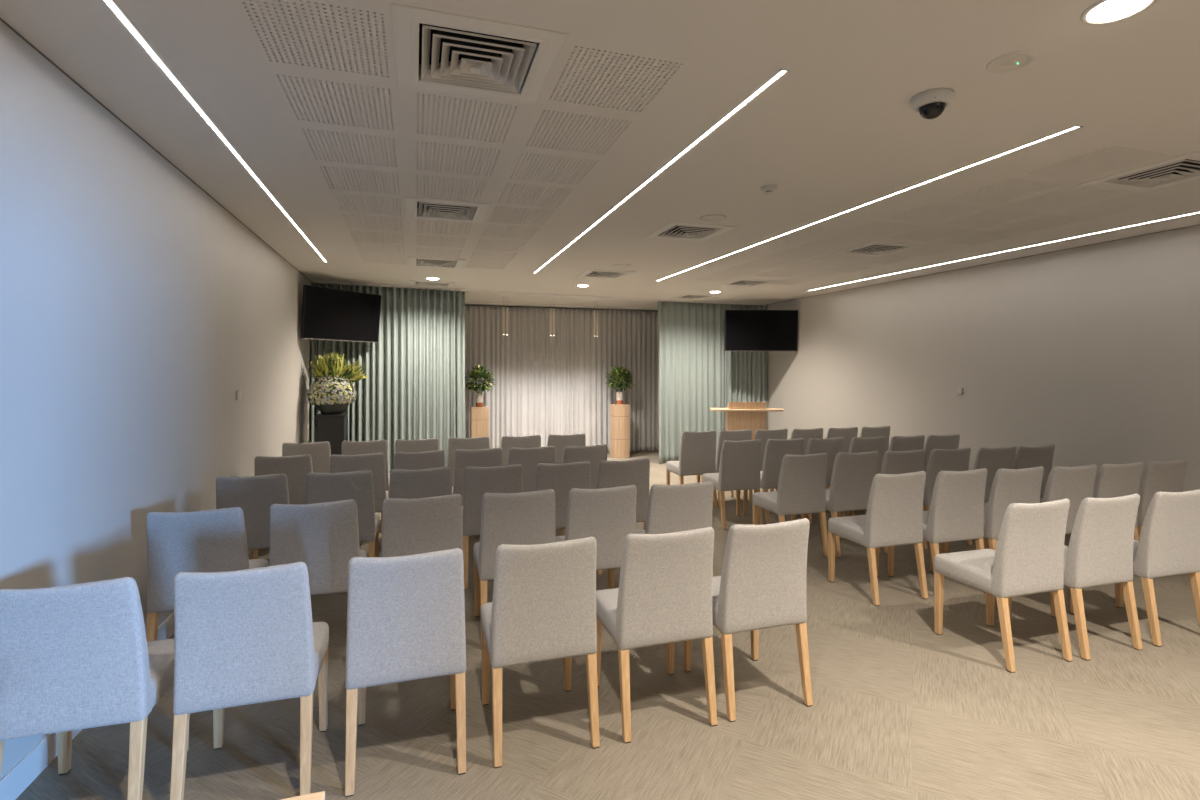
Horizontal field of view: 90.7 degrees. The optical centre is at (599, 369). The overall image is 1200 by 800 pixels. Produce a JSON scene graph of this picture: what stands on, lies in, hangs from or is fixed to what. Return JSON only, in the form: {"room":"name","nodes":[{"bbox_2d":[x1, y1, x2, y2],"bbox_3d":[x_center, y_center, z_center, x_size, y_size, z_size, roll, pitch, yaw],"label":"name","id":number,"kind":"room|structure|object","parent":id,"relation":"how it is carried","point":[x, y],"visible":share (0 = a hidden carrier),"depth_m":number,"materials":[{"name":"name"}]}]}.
{"room":"funeral chapel","nodes":[
{"label":"funeral chapel","id":0,"kind":"room"},
{"bbox_2d":[0,20,311,778],"bbox_3d":[-2.816,0.033,4.072,0.366,3.065,12.550,0,0,-17],"label":"wall","id":1,"kind":"structure","parent":0,"point":[135,308],"depth_m":2.74,"materials":[{"name":"paint"}]},
{"bbox_2d":[0,550,251,799],"bbox_3d":[-2.398,1.508,3.024,0.026,0.115,10.001,0,0,-17],"label":"baseboard","id":2,"kind":"structure","parent":1,"relation":"attached to","point":[18,778],"depth_m":2.26,"materials":[{"name":"paint"}]},
{"bbox_2d":[0,18,311,281],"bbox_3d":[-2.428,-1.161,3.382,0.016,0.010,10.700,0,0,-17],"label":"trim","id":3,"kind":"structure","parent":1,"relation":"attached to","point":[1,19],"depth_m":2.68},
{"bbox_2d":[300,284,381,342],"bbox_3d":[-3.414,-0.678,7.551,0.532,0.640,1.130,0,0,27],"label":"wall screen","id":4,"kind":"object","parent":1,"relation":"attached to","point":[332,314],"visible":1,"depth_m":7.38,"materials":[{"name":"black glass"}]},
{"bbox_2d":[417,50,489,259],"bbox_3d":[0.753,-1.550,5.182,7.755,0.100,12.550,0,0,-17],"label":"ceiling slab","id":5,"kind":"structure","parent":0,"point":[420,51],"depth_m":2.86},
{"bbox_2d":[466,305,656,311],"bbox_3d":[-1.088,0.033,11.103,7.455,3.065,0.150,0,0,-17],"label":"wall","id":6,"kind":"structure","parent":0,"point":[466,305],"depth_m":11.14,"materials":[{"name":"paint"}]},
{"bbox_2d":[0,0,1199,310],"bbox_3d":[0.753,-1.167,5.182,7.655,0.013,12.250,0,0,-17],"label":"ceiling","id":7,"kind":"structure","parent":0,"point":[307,93],"depth_m":2.83,"materials":[{"name":"paint"}]},
{"bbox_2d":[101,0,327,261],"bbox_3d":[-2.212,-1.175,4.009,0.043,0.034,5.018,0,0,-17],"label":"recessed light","id":8,"kind":"object","parent":7,"relation":"in","point":[112,6],"visible":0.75,"depth_m":2.52,"materials":[{"name":"plastic"}]},
{"bbox_2d":[410,280,454,287],"bbox_3d":[-2.276,-1.213,8.047,0.577,0.174,0.577,0,0,-17],"label":"ceiling vent","id":9,"kind":"object","parent":7,"relation":"in","point":[413,283],"visible":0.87,"depth_m":7.99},
{"bbox_2d":[408,257,464,268],"bbox_3d":[-1.777,-1.213,6.443,0.577,0.174,0.577,0,0,-17],"label":"ceiling vent","id":10,"kind":"object","parent":7,"relation":"in","point":[422,261],"visible":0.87,"depth_m":6.40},
{"bbox_2d":[404,197,490,223],"bbox_3d":[-1.123,-1.213,4.340,0.577,0.174,0.577,0,0,-17],"label":"ceiling vent","id":11,"kind":"object","parent":7,"relation":"in","point":[445,210],"visible":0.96,"depth_m":4.31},
{"bbox_2d":[392,3,568,105],"bbox_3d":[-0.469,-1.213,2.236,0.577,0.174,0.577,0,0,-17],"label":"ceiling vent","id":12,"kind":"object","parent":7,"relation":"in","point":[523,59],"visible":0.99,"depth_m":2.19,"materials":[{"name":"metal"}]},
{"bbox_2d":[312,281,767,305],"bbox_3d":[-0.423,-1.146,9.185,7.267,0.028,0.161,0,0,-22],"label":"track","id":13,"kind":"object","parent":7,"relation":"attached to","point":[324,282],"visible":1,"depth_m":8.91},
{"bbox_2d":[311,283,464,472],"bbox_3d":[-2.868,0.210,8.172,2.000,2.685,0.157,0,0,-25],"label":"curtain","id":14,"kind":"object","parent":13,"relation":"hanging from","point":[414,388],"visible":0.54,"depth_m":8.26,"materials":[{"name":"fabric"}]},
{"bbox_2d":[658,301,723,463],"bbox_3d":[1.543,0.210,10.037,1.253,2.685,0.087,0,0,-20],"label":"curtain","id":15,"kind":"object","parent":13,"relation":"hanging from","point":[690,335],"visible":0.84,"depth_m":10.02,"materials":[{"name":"fabric"}]},
{"bbox_2d":[724,304,767,429],"bbox_3d":[2.561,0.210,10.397,0.868,2.685,0.117,0,0,-17],"label":"curtain","id":16,"kind":"object","parent":13,"relation":"hanging from","point":[745,372],"visible":0.38,"depth_m":10.38,"materials":[{"name":"fabric"}]},
{"bbox_2d":[465,303,657,309],"bbox_3d":[-0.777,-1.146,10.754,4.702,0.028,0.036,0,0,-17],"label":"track","id":17,"kind":"object","parent":7,"relation":"attached to","point":[465,303],"visible":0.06,"depth_m":10.74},
{"bbox_2d":[465,305,545,447],"bbox_3d":[-1.911,0.221,10.405,1.972,2.665,0.076,0,0,-17],"label":"curtain","id":18,"kind":"object","parent":17,"relation":"hanging from","point":[516,402],"visible":0.62,"depth_m":10.50,"materials":[{"name":"fabric"}]},
{"bbox_2d":[546,308,658,452],"bbox_3d":[0.154,0.221,11.055,2.383,2.665,0.080,0,0,-17],"label":"curtain","id":19,"kind":"object","parent":17,"relation":"hanging from","point":[578,400],"visible":0.77,"depth_m":10.99,"materials":[{"name":"fabric"}]},
{"bbox_2d":[576,269,634,278],"bbox_3d":[0.061,-1.213,7.213,0.577,0.174,0.577,0,0,-17],"label":"ceiling vent","id":20,"kind":"object","parent":7,"relation":"in","point":[590,273],"visible":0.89,"depth_m":7.15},
{"bbox_2d":[533,69,789,272],"bbox_3d":[-0.036,-1.175,4.712,0.043,0.034,5.068,0,0,-17],"label":"recessed light","id":21,"kind":"object","parent":7,"relation":"in","point":[779,74],"visible":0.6,"depth_m":3.08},
{"bbox_2d":[644,221,736,241],"bbox_3d":[0.750,-1.213,4.998,0.577,0.174,0.577,0,0,-17],"label":"ceiling vent","id":22,"kind":"object","parent":7,"relation":"in","point":[673,230],"visible":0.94,"depth_m":4.95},
{"bbox_2d":[671,294,719,299],"bbox_3d":[1.512,-1.213,9.434,0.577,0.174,0.577,0,0,-17],"label":"ceiling vent","id":23,"kind":"object","parent":7,"relation":"in","point":[685,296],"visible":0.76,"depth_m":9.36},
{"bbox_2d":[699,214,725,221],"bbox_3d":[0.861,-1.157,4.537,0.210,0.006,0.210,0,0,-17],"label":"ceiling plate","id":24,"kind":"object","parent":7,"relation":"attached to","point":[714,217],"visible":1,"depth_m":4.54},
{"bbox_2d":[720,279,777,286],"bbox_3d":[1.981,-1.213,7.926,0.577,0.174,0.577,0,0,-17],"label":"ceiling vent","id":25,"kind":"object","parent":7,"relation":"in","point":[739,282],"visible":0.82,"depth_m":7.86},
{"bbox_2d":[761,184,777,194],"bbox_3d":[1.074,-1.135,3.767,0.104,0.050,0.104,0,0,-17],"label":"smoke detector","id":26,"kind":"object","parent":7,"relation":"attached to","point":[768,189],"visible":1,"depth_m":3.74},
{"bbox_2d":[657,125,1082,280],"bbox_3d":[1.514,-1.175,5.293,0.043,0.034,5.178,0,0,-17],"label":"recessed light","id":27,"kind":"object","parent":7,"relation":"in","point":[1076,126],"visible":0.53,"depth_m":3.75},
{"bbox_2d":[831,241,924,256],"bbox_3d":[2.667,-1.213,5.720,0.577,0.174,0.577,0,0,-17],"label":"ceiling vent","id":28,"kind":"object","parent":7,"relation":"in","point":[873,249],"visible":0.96,"depth_m":5.66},
{"bbox_2d":[910,88,954,119],"bbox_3d":[1.413,-1.114,2.523,0.166,0.092,0.166,0,0,-17],"label":"dome camera","id":29,"kind":"object","parent":7,"relation":"attached to","point":[931,103],"visible":1,"depth_m":2.48,"materials":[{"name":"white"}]},
{"bbox_2d":[808,212,1199,290],"bbox_3d":[3.865,-1.175,6.160,0.043,0.034,5.378,0,0,-17],"label":"recessed light","id":30,"kind":"object","parent":7,"relation":"in","point":[1196,212],"visible":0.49,"depth_m":5.49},
{"bbox_2d":[810,231,1103,290],"bbox_3d":[3.865,-1.162,6.160,0.025,0.004,5.366,0,0,-17],"label":"diffuser","id":31,"kind":"object","parent":30,"relation":"attached to","point":[1101,231],"depth_m":6.02,"materials":[{"name":"plastic"}]},
{"bbox_2d":[986,51,1036,72],"bbox_3d":[1.550,-1.157,2.236,0.160,0.006,0.160,0,0,-17],"label":"smoke detector","id":32,"kind":"object","parent":7,"relation":"in","point":[1012,61],"visible":1,"depth_m":2.23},
{"bbox_2d":[1080,0,1155,24],"bbox_3d":[1.660,-1.150,1.899,0.190,0.020,0.190,0,0,-17],"label":"recessed light","id":33,"kind":"object","parent":7,"relation":"in","point":[1102,12],"visible":1,"depth_m":1.90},
{"bbox_2d":[1079,152,1199,192],"bbox_3d":[3.353,-1.213,3.514,0.577,0.174,0.577,0,0,-17],"label":"ceiling vent","id":34,"kind":"object","parent":7,"relation":"in","point":[1184,168],"visible":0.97,"depth_m":3.52,"materials":[{"name":"metal"}]},
{"bbox_2d":[16,451,1199,799],"bbox_3d":[0.753,1.625,5.182,7.755,0.120,12.550,0,0,-17],"label":"floor","id":35,"kind":"structure","parent":0,"point":[901,709],"depth_m":2.67,"materials":[{"name":"carpet"}]},
{"bbox_2d":[0,577,188,799],"bbox_3d":[-1.823,1.128,2.146,0.444,0.874,0.506,0,0,-17],"label":"upholstered chair","id":36,"kind":"object","parent":35,"relation":"on","point":[74,656],"visible":0.88,"depth_m":1.95,"materials":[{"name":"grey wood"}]},
{"bbox_2d":[146,507,268,640],"bbox_3d":[-2.069,1.128,3.158,0.444,0.874,0.506,0,0,-16],"label":"upholstered chair","id":37,"kind":"object","parent":35,"relation":"on","point":[215,540],"visible":0.49,"depth_m":2.93,"materials":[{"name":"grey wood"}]},
{"bbox_2d":[170,562,328,799],"bbox_3d":[-1.324,1.128,2.301,0.444,0.874,0.506,0,0,-17],"label":"upholstered chair","id":38,"kind":"object","parent":35,"relation":"on","point":[248,636],"visible":0.99,"depth_m":2.10,"materials":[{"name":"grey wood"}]},
{"bbox_2d":[216,473,289,549],"bbox_3d":[-2.362,1.126,4.130,0.444,0.870,0.506,0,0,-17],"label":"upholstered chair","id":39,"kind":"object","parent":35,"relation":"on","point":[255,495],"visible":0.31,"depth_m":3.93,"materials":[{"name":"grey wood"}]},
{"bbox_2d":[253,454,312,558],"bbox_3d":[-2.630,1.126,5.021,0.444,0.870,0.506,0,0,-16],"label":"upholstered chair","id":40,"kind":"object","parent":35,"relation":"on","point":[296,468],"visible":0.27,"depth_m":4.82,"materials":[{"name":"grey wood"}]},
{"bbox_2d":[280,791,324,799],"bbox_3d":[-0.926,1.183,0.765,0.986,0.765,0.452,0,0,-17],"label":"side table","id":41,"kind":"object","parent":35,"relation":"on","point":[319,795],"visible":1,"depth_m":1.11,"materials":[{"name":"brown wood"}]},
{"bbox_2d":[282,441,330,472],"bbox_3d":[-2.874,1.126,5.887,0.444,0.870,0.506,0,0,-17],"label":"upholstered chair","id":42,"kind":"object","parent":35,"relation":"on","point":[320,452],"visible":0.21,"depth_m":5.69,"materials":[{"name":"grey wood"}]},
{"bbox_2d":[269,499,366,595],"bbox_3d":[-1.566,1.128,3.330,0.444,0.874,0.506,0,0,-17],"label":"upholstered chair","id":43,"kind":"object","parent":35,"relation":"on","point":[324,537],"visible":0.53,"depth_m":3.13,"materials":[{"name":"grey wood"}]},
{"bbox_2d":[315,413,347,454],"bbox_3d":[-3.307,1.055,7.318,0.340,1.020,0.340,0,0,-17],"label":"pedestal","id":44,"kind":"object","parent":35,"relation":"on","point":[332,428],"visible":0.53,"depth_m":7.18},
{"bbox_2d":[315,403,348,413],"bbox_3d":[-3.307,0.449,7.318,0.424,0.192,0.424,0,0,-17],"label":"bowl","id":45,"kind":"object","parent":44,"relation":"on","point":[337,408],"depth_m":7.18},
{"bbox_2d":[307,353,368,413],"bbox_3d":[-3.266,0.155,7.364,0.682,0.779,0.672,0,0,15],"label":"flower bowl","id":46,"kind":"object","parent":44,"relation":"on","point":[334,390],"visible":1,"depth_m":7.20,"materials":[{"name":"white plant"}]},
{"bbox_2d":[306,470,378,556],"bbox_3d":[-1.837,1.126,4.262,0.444,0.870,0.506,0,0,-16],"label":"upholstered chair","id":47,"kind":"object","parent":35,"relation":"on","point":[358,486],"visible":0.54,"depth_m":4.07,"materials":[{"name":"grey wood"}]},
{"bbox_2d":[330,453,387,549],"bbox_3d":[-2.067,1.126,5.112,0.444,0.870,0.506,0,0,-17],"label":"upholstered chair","id":48,"kind":"object","parent":35,"relation":"on","point":[375,462],"visible":0.34,"depth_m":4.92,"materials":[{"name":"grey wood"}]},
{"bbox_2d":[342,439,389,497],"bbox_3d":[-2.376,1.126,6.042,0.444,0.870,0.506,0,0,-16],"label":"upholstered chair","id":49,"kind":"object","parent":35,"relation":"on","point":[374,446],"visible":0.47,"depth_m":5.82,"materials":[{"name":"grey fabric"}]},
{"bbox_2d":[345,548,465,796],"bbox_3d":[-0.797,1.128,2.464,0.444,0.874,0.506,0,0,-17],"label":"upholstered chair","id":50,"kind":"object","parent":35,"relation":"on","point":[406,614],"visible":1,"depth_m":2.25,"materials":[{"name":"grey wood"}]},
{"bbox_2d":[395,438,438,451],"bbox_3d":[-1.891,1.126,6.151,0.444,0.870,0.506,0,0,-16],"label":"upholstered chair","id":51,"kind":"object","parent":35,"relation":"on","point":[422,445],"visible":0.17,"depth_m":5.92,"materials":[{"name":"grey fabric"}]},
{"bbox_2d":[394,450,444,469],"bbox_3d":[-1.602,1.126,5.267,0.444,0.870,0.506,0,0,-17],"label":"upholstered chair","id":52,"kind":"object","parent":35,"relation":"on","point":[428,459],"visible":0.2,"depth_m":5.04,"materials":[{"name":"grey fabric"}]},
{"bbox_2d":[389,467,451,498],"bbox_3d":[-1.327,1.126,4.394,0.444,0.870,0.506,0,0,-17],"label":"upholstered chair","id":53,"kind":"object","parent":35,"relation":"on","point":[432,482],"visible":0.27,"depth_m":4.17,"materials":[{"name":"grey fabric"}]},
{"bbox_2d":[381,494,463,559],"bbox_3d":[-1.037,1.128,3.469,0.444,0.874,0.506,0,0,-17],"label":"upholstered chair","id":54,"kind":"object","parent":35,"relation":"on","point":[428,524],"visible":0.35,"depth_m":3.25,"materials":[{"name":"grey fabric"}]},
{"bbox_2d":[447,436,489,485],"bbox_3d":[-1.413,1.126,6.310,0.444,0.870,0.506,0,0,-17],"label":"upholstered chair","id":55,"kind":"object","parent":35,"relation":"on","point":[475,443],"visible":0.23,"depth_m":6.07,"materials":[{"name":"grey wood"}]},
{"bbox_2d":[452,448,502,505],"bbox_3d":[-1.128,1.126,5.435,0.444,0.870,0.506,0,0,-16],"label":"upholstered chair","id":56,"kind":"object","parent":35,"relation":"on","point":[491,457],"visible":0.31,"depth_m":5.20,"materials":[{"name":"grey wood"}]},
{"bbox_2d":[470,406,488,437],"bbox_3d":[-2.012,1.093,9.889,0.280,0.945,0.280,0,0,-17],"label":"wooden pedestal","id":57,"kind":"object","parent":35,"relation":"on","point":[479,416],"visible":0.53,"depth_m":9.76,"materials":[{"name":"brown wood"}]},
{"bbox_2d":[465,364,495,406],"bbox_3d":[-2.021,0.262,9.893,0.588,0.716,0.573,0,0,-2],"label":"potted plant","id":58,"kind":"object","parent":57,"relation":"on","point":[475,374],"visible":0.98,"depth_m":9.81,"materials":[{"name":"green plant"}]},
{"bbox_2d":[462,464,522,588],"bbox_3d":[-0.832,1.126,4.511,0.444,0.870,0.506,0,0,-17],"label":"upholstered chair","id":59,"kind":"object","parent":35,"relation":"on","point":[478,481],"visible":0.46,"depth_m":4.27,"materials":[{"name":"grey fabric"}]},
{"bbox_2d":[473,489,554,648],"bbox_3d":[-0.525,1.128,3.607,0.444,0.874,0.506,0,0,-17],"label":"upholstered chair","id":60,"kind":"object","parent":35,"relation":"on","point":[523,518],"visible":0.7,"depth_m":3.38,"materials":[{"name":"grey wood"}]},
{"bbox_2d":[501,435,540,465],"bbox_3d":[-0.889,1.126,6.452,0.444,0.870,0.506,0,0,-16],"label":"upholstered chair","id":61,"kind":"object","parent":35,"relation":"on","point":[507,442],"visible":0.21,"depth_m":6.21,"materials":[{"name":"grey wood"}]},
{"bbox_2d":[508,446,555,535],"bbox_3d":[-0.674,1.126,5.545,0.444,0.870,0.506,0,0,-17],"label":"upholstered chair","id":62,"kind":"object","parent":35,"relation":"on","point":[529,458],"visible":0.21,"depth_m":5.33,"materials":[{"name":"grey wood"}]},
{"bbox_2d":[481,537,599,767],"bbox_3d":[-0.280,1.128,2.622,0.444,0.874,0.506,0,0,-17],"label":"upholstered chair","id":63,"kind":"object","parent":35,"relation":"on","point":[542,607],"visible":1,"depth_m":2.42,"materials":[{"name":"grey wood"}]},
{"bbox_2d":[535,461,590,528],"bbox_3d":[-0.330,1.126,4.662,0.444,0.870,0.506,0,0,-16],"label":"upholstered chair","id":64,"kind":"object","parent":35,"relation":"on","point":[561,478],"visible":0.31,"depth_m":4.45,"materials":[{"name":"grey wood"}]},
{"bbox_2d":[547,433,585,463],"bbox_3d":[-0.418,1.126,6.598,0.444,0.870,0.506,0,0,-16],"label":"upholstered chair","id":65,"kind":"object","parent":35,"relation":"on","point":[559,442],"visible":0.2,"depth_m":6.37,"materials":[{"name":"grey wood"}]},
{"bbox_2d":[562,444,606,535],"bbox_3d":[-0.194,1.126,5.663,0.444,0.870,0.506,0,0,-16],"label":"upholstered chair","id":66,"kind":"object","parent":35,"relation":"on","point":[594,454],"visible":0.26,"depth_m":5.44,"materials":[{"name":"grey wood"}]},
{"bbox_2d":[555,485,636,588],"bbox_3d":[-0.046,1.128,3.730,0.444,0.874,0.506,0,0,-17],"label":"upholstered chair","id":67,"kind":"object","parent":35,"relation":"on","point":[607,515],"visible":0.45,"depth_m":3.53,"materials":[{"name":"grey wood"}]},
{"bbox_2d":[610,404,629,457],"bbox_3d":[0.353,1.093,10.634,0.280,0.945,0.280,0,0,-17],"label":"wooden pedestal","id":68,"kind":"object","parent":35,"relation":"on","point":[619,413],"visible":1,"depth_m":10.51,"materials":[{"name":"brown wood"}]},
{"bbox_2d":[604,366,635,403],"bbox_3d":[0.358,0.273,10.622,0.593,0.694,0.578,0,0,14],"label":"potted plant","id":69,"kind":"object","parent":68,"relation":"on","point":[619,374],"visible":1,"depth_m":10.56,"materials":[{"name":"green plant"}]},
{"bbox_2d":[596,458,649,574],"bbox_3d":[0.128,1.126,4.805,0.444,0.870,0.506,0,0,-16],"label":"upholstered chair","id":70,"kind":"object","parent":35,"relation":"on","point":[636,472],"visible":0.34,"depth_m":4.59,"materials":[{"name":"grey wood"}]},
{"bbox_2d":[596,527,717,743],"bbox_3d":[0.239,1.128,2.776,0.444,0.874,0.506,0,0,-17],"label":"upholstered chair","id":71,"kind":"object","parent":35,"relation":"on","point":[663,595],"visible":0.94,"depth_m":2.57,"materials":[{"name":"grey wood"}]},
{"bbox_2d":[636,481,713,576],"bbox_3d":[0.443,1.128,3.850,0.444,0.874,0.506,0,0,-16],"label":"upholstered chair","id":72,"kind":"object","parent":35,"relation":"on","point":[671,508],"visible":0.4,"depth_m":3.63,"materials":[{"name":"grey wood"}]},
{"bbox_2d":[666,430,717,506],"bbox_3d":[1.063,1.126,6.923,0.444,0.870,0.506,0,0,-16],"label":"upholstered chair","id":73,"kind":"object","parent":35,"relation":"on","point":[697,455],"visible":0.77,"depth_m":6.72,"materials":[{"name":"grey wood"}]},
{"bbox_2d":[701,429,752,505],"bbox_3d":[1.505,1.126,7.060,0.444,0.870,0.506,0,0,-17],"label":"upholstered chair","id":74,"kind":"object","parent":35,"relation":"on","point":[738,435],"visible":0.35,"depth_m":6.82,"materials":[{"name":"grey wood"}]},
{"bbox_2d":[702,439,762,528],"bbox_3d":[1.348,1.126,6.079,0.444,0.870,0.506,0,0,-15],"label":"upholstered chair","id":75,"kind":"object","parent":35,"relation":"on","point":[739,468],"visible":0.91,"depth_m":5.87,"materials":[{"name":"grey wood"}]},
{"bbox_2d":[710,402,783,439],"bbox_3d":[2.210,1.022,8.993,1.090,1.085,0.475,0,0,5],"label":"lectern","id":76,"kind":"object","parent":35,"relation":"on","point":[738,415],"visible":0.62,"depth_m":8.82,"materials":[{"name":"brown wood"}]},
{"bbox_2d":[710,408,783,411],"bbox_3d":[2.206,0.604,8.943,1.090,0.028,0.375,0,0,5],"label":"shelf","id":77,"kind":"object","parent":76,"relation":"attached to","point":[711,409],"depth_m":8.78,"materials":[{"name":"brown wood"}]},
{"bbox_2d":[684,518,812,721],"bbox_3d":[0.712,1.128,2.926,0.444,0.874,0.506,0,0,-17],"label":"upholstered chair","id":78,"kind":"object","parent":35,"relation":"on","point":[761,584],"visible":0.9,"depth_m":2.72,"materials":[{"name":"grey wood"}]},
{"bbox_2d":[754,429,787,492],"bbox_3d":[1.946,1.126,7.145,0.444,0.870,0.506,0,0,-16],"label":"upholstered chair","id":79,"kind":"object","parent":35,"relation":"on","point":[763,435],"visible":0.24,"depth_m":6.91,"materials":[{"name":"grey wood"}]},
{"bbox_2d":[743,438,803,523],"bbox_3d":[1.809,1.126,6.191,0.444,0.870,0.506,0,0,-16],"label":"upholstered chair","id":80,"kind":"object","parent":35,"relation":"on","point":[776,449],"visible":0.52,"depth_m":5.96,"materials":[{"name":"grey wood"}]},
{"bbox_2d":[753,453,827,556],"bbox_3d":[1.633,1.126,5.111,0.444,0.870,0.506,0,0,-17],"label":"upholstered chair","id":81,"kind":"object","parent":35,"relation":"on","point":[802,478],"visible":0.82,"depth_m":4.91,"materials":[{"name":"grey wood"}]},
{"bbox_2d":[771,428,822,491],"bbox_3d":[2.401,1.126,7.234,0.444,0.870,0.506,0,0,-16],"label":"upholstered chair","id":82,"kind":"object","parent":35,"relation":"on","point":[806,434],"visible":0.24,"depth_m":7.01,"materials":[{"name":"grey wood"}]},
{"bbox_2d":[806,437,844,524],"bbox_3d":[2.251,1.126,6.266,0.444,0.870,0.506,0,0,-16],"label":"upholstered chair","id":83,"kind":"object","parent":35,"relation":"on","point":[832,447],"visible":0.29,"depth_m":6.05,"materials":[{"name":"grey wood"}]},
{"bbox_2d":[802,451,879,556],"bbox_3d":[2.115,1.126,5.229,0.444,0.870,0.506,0,0,-17],"label":"upholstered chair","id":84,"kind":"object","parent":35,"relation":"on","point":[853,474],"visible":0.66,"depth_m":5.01,"materials":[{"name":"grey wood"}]},
{"bbox_2d":[826,427,857,487],"bbox_3d":[2.856,1.126,7.334,0.444,0.870,0.506,0,0,-16],"label":"upholstered chair","id":85,"kind":"object","parent":35,"relation":"on","point":[848,434],"visible":0.16,"depth_m":7.11,"materials":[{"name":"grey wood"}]},
{"bbox_2d":[825,436,886,515],"bbox_3d":[2.732,1.126,6.363,0.444,0.870,0.506,0,0,-15],"label":"upholstered chair","id":86,"kind":"object","parent":35,"relation":"on","point":[858,444],"visible":0.22,"depth_m":6.14,"materials":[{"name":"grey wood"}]},
{"bbox_2d":[859,426,890,451],"bbox_3d":[3.318,1.126,7.478,0.444,0.870,0.506,0,0,-16],"label":"upholstered chair","id":87,"kind":"object","parent":35,"relation":"on","point":[866,432],"visible":0.22,"depth_m":7.24,"materials":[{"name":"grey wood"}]},
{"bbox_2d":[828,471,927,605],"bbox_3d":[1.963,1.128,4.218,0.444,0.874,0.506,0,0,-17],"label":"upholstered chair","id":88,"kind":"object","parent":35,"relation":"on","point":[894,514],"visible":1,"depth_m":4.02,"materials":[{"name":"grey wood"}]},
{"bbox_2d":[848,449,927,552],"bbox_3d":[2.576,1.126,5.335,0.444,0.870,0.506,0,0,-16],"label":"upholstered chair","id":89,"kind":"object","parent":35,"relation":"on","point":[894,462],"visible":0.31,"depth_m":5.10,"materials":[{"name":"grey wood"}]},
{"bbox_2d":[888,435,925,510],"bbox_3d":[3.184,1.126,6.462,0.444,0.870,0.506,0,0,-16],"label":"upholstered chair","id":90,"kind":"object","parent":35,"relation":"on","point":[897,443],"visible":0.19,"depth_m":6.22,"materials":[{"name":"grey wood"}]},
{"bbox_2d":[888,468,986,592],"bbox_3d":[2.455,1.128,4.329,0.444,0.874,0.506,0,0,-16],"label":"upholstered chair","id":91,"kind":"object","parent":35,"relation":"on","point":[956,511],"visible":0.77,"depth_m":4.12,"materials":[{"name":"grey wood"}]},
{"bbox_2d":[924,434,959,471],"bbox_3d":[3.620,1.126,6.566,0.444,0.870,0.506,0,0,-16],"label":"upholstered chair","id":92,"kind":"object","parent":35,"relation":"on","point":[932,441],"visible":0.23,"depth_m":6.32,"materials":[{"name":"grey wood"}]},
{"bbox_2d":[923,447,971,544],"bbox_3d":[3.042,1.126,5.454,0.444,0.870,0.506,0,0,-16],"label":"upholstered chair","id":93,"kind":"object","parent":35,"relation":"on","point":[939,459],"visible":0.48,"depth_m":5.22,"materials":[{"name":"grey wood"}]},
{"bbox_2d":[942,466,1043,553],"bbox_3d":[2.918,1.128,4.421,0.444,0.874,0.506,0,0,-16],"label":"upholstered chair","id":94,"kind":"object","parent":35,"relation":"on","point":[1009,486],"visible":0.41,"depth_m":4.19,"materials":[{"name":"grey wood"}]},
{"bbox_2d":[973,446,1015,502],"bbox_3d":[3.524,1.126,5.562,0.444,0.870,0.506,0,0,-16],"label":"upholstered chair","id":95,"kind":"object","parent":35,"relation":"on","point":[992,459],"visible":0.2,"depth_m":5.34,"materials":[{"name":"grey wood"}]},
{"bbox_2d":[934,498,1072,672],"bbox_3d":[2.259,1.128,3.352,0.444,0.874,0.506,0,0,-17],"label":"upholstered chair","id":96,"kind":"object","parent":35,"relation":"on","point":[1028,557],"visible":1,"depth_m":3.16,"materials":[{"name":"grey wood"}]},
{"bbox_2d":[1014,444,1054,497],"bbox_3d":[3.960,1.126,5.677,0.444,0.870,0.506,0,0,-16],"label":"upholstered chair","id":97,"kind":"object","parent":35,"relation":"on","point":[1026,456],"visible":0.3,"depth_m":5.45,"materials":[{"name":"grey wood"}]},
{"bbox_2d":[997,464,1096,540],"bbox_3d":[3.375,1.128,4.510,0.444,0.874,0.506,0,0,-16],"label":"upholstered chair","id":98,"kind":"object","parent":35,"relation":"on","point":[1075,484],"visible":0.33,"depth_m":4.29,"materials":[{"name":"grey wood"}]},
{"bbox_2d":[1008,493,1142,660],"bbox_3d":[2.753,1.128,3.482,0.444,0.874,0.506,0,0,-17],"label":"upholstered chair","id":99,"kind":"object","parent":35,"relation":"on","point":[1099,552],"visible":0.76,"depth_m":3.26,"materials":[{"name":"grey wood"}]},
{"bbox_2d":[1093,462,1142,540],"bbox_3d":[3.821,1.128,4.628,0.444,0.874,0.506,0,0,-17],"label":"upholstered chair","id":100,"kind":"object","parent":35,"relation":"on","point":[1112,480],"visible":0.24,"depth_m":4.40,"materials":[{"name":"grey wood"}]},
{"bbox_2d":[1070,489,1199,646],"bbox_3d":[3.290,1.128,3.636,0.444,0.874,0.506,0,0,-16],"label":"upholstered chair","id":101,"kind":"object","parent":35,"relation":"on","point":[1168,544],"visible":0.77,"depth_m":3.41,"materials":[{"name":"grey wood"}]},
{"bbox_2d":[1138,459,1187,537],"bbox_3d":[4.288,1.128,4.763,0.444,0.874,0.506,0,0,-16],"label":"upholstered chair","id":102,"kind":"object","parent":35,"relation":"on","point":[1157,476],"visible":0.31,"depth_m":4.53,"materials":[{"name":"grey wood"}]},
{"bbox_2d":[762,225,1199,533],"bbox_3d":[4.384,0.033,6.311,0.150,3.065,12.550,0,0,-17],"label":"wall","id":103,"kind":"structure","parent":0,"point":[1091,352],"depth_m":6.08,"materials":[{"name":"paint"}]},
{"bbox_2d":[724,310,797,350],"bbox_3d":[2.620,-0.633,9.829,1.188,0.673,0.416,0,0,-2],"label":"wall screen","id":104,"kind":"object","parent":103,"relation":"attached to","point":[745,330],"visible":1,"depth_m":9.64,"materials":[{"name":"black glass"}]},
{"bbox_2d":[768,224,1199,304],"bbox_3d":[4.544,-1.161,5.550,0.016,0.010,10.700,0,0,-17],"label":"trim","id":105,"kind":"structure","parent":103,"relation":"attached to","point":[1199,224],"depth_m":6.17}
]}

